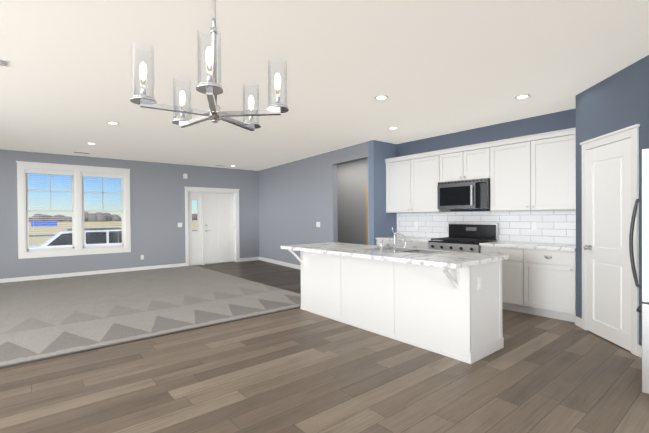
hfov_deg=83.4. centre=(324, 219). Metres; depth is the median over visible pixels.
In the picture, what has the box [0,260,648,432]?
floor
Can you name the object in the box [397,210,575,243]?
tile backsplash
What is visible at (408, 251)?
sink
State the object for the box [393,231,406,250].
faucet
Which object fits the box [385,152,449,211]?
upper cabinet
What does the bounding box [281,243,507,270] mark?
island countertop
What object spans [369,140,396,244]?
wall
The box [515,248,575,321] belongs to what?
base cabinet
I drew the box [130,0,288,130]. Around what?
chandelier
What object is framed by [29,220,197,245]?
ground
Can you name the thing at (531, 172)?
upper cabinet
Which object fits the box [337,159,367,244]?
wall
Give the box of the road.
[29,230,197,236]
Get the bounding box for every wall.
[0,149,258,278]
[259,141,368,264]
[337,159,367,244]
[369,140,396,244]
[397,108,575,211]
[575,55,648,351]
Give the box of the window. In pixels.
[16,161,130,258]
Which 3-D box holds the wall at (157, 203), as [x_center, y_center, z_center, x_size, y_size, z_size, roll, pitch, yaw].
[-4.560,-0.093,9.202,10.200,2.740,0.150,-1,1,-40]
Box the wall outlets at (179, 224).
[141,174,186,259]
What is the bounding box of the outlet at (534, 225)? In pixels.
[532,222,536,229]
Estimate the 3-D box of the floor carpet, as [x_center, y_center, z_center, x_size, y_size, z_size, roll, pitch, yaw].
[-4.133,1.291,5.825,6.120,0.022,5.600,-1,1,-40]
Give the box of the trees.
[29,212,196,226]
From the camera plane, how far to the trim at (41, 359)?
3.87 m
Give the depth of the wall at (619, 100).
3.70 m
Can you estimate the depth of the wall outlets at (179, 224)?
9.70 m
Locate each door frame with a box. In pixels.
[184,187,239,265]
[365,186,367,244]
[580,124,639,355]
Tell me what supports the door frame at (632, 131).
attached to the wall at (619, 100)
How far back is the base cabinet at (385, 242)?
6.63 m
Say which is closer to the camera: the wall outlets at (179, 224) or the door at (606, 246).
the door at (606, 246)
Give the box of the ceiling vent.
[0,59,8,66]
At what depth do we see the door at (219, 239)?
10.46 m
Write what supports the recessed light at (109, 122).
in the ceiling
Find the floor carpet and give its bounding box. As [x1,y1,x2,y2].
[0,265,300,365]
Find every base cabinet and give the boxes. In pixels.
[377,240,392,246]
[396,240,429,248]
[479,244,514,310]
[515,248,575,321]
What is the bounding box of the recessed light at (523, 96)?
[515,94,530,98]
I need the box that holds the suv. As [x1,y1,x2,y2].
[29,228,121,248]
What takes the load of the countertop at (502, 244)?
on the base cabinet at (538, 279)
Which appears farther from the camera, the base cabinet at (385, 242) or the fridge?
the base cabinet at (385, 242)
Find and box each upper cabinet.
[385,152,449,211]
[437,144,488,183]
[489,128,575,210]
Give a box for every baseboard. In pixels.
[0,263,185,282]
[245,257,300,269]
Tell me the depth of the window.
8.22 m
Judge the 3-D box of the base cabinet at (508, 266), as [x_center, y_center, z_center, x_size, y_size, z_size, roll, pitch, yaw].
[2.691,0.813,5.215,0.630,0.880,0.652,-1,1,-40]
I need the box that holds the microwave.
[437,178,489,209]
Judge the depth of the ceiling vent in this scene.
3.30 m
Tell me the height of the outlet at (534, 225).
0.115 m
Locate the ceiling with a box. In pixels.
[0,0,648,170]
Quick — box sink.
[361,247,444,254]
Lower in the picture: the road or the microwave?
the road
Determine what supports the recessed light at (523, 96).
in the ceiling
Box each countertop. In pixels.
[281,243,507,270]
[375,236,430,239]
[487,241,575,251]
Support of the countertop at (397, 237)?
on the base cabinet at (420, 244)
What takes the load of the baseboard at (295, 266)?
attached to the wall at (297, 200)
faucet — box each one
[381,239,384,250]
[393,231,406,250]
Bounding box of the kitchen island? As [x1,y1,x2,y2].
[290,251,504,363]
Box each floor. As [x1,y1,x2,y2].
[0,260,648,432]
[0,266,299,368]
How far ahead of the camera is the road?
49.38 m
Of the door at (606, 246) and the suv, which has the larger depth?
the suv
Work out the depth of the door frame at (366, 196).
8.78 m
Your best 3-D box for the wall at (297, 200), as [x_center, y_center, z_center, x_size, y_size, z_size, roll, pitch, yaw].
[-0.515,-0.123,9.054,0.120,2.740,5.305,-1,1,-34]
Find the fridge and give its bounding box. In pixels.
[629,149,648,393]
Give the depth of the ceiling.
3.48 m
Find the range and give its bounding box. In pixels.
[428,222,498,252]
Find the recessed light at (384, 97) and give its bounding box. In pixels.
[374,95,388,99]
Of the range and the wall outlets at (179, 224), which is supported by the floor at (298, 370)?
the range
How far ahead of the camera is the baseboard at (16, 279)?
8.34 m
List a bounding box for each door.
[204,193,234,263]
[583,138,630,350]
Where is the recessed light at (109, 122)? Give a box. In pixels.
[106,121,118,124]
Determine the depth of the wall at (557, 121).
5.74 m
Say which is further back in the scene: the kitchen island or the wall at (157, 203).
the wall at (157, 203)
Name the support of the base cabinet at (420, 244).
on the floor at (298, 370)
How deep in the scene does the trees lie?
257.18 m
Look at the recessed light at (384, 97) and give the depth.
4.33 m
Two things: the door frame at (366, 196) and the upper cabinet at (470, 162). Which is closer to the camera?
the upper cabinet at (470, 162)
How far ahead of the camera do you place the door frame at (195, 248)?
10.09 m

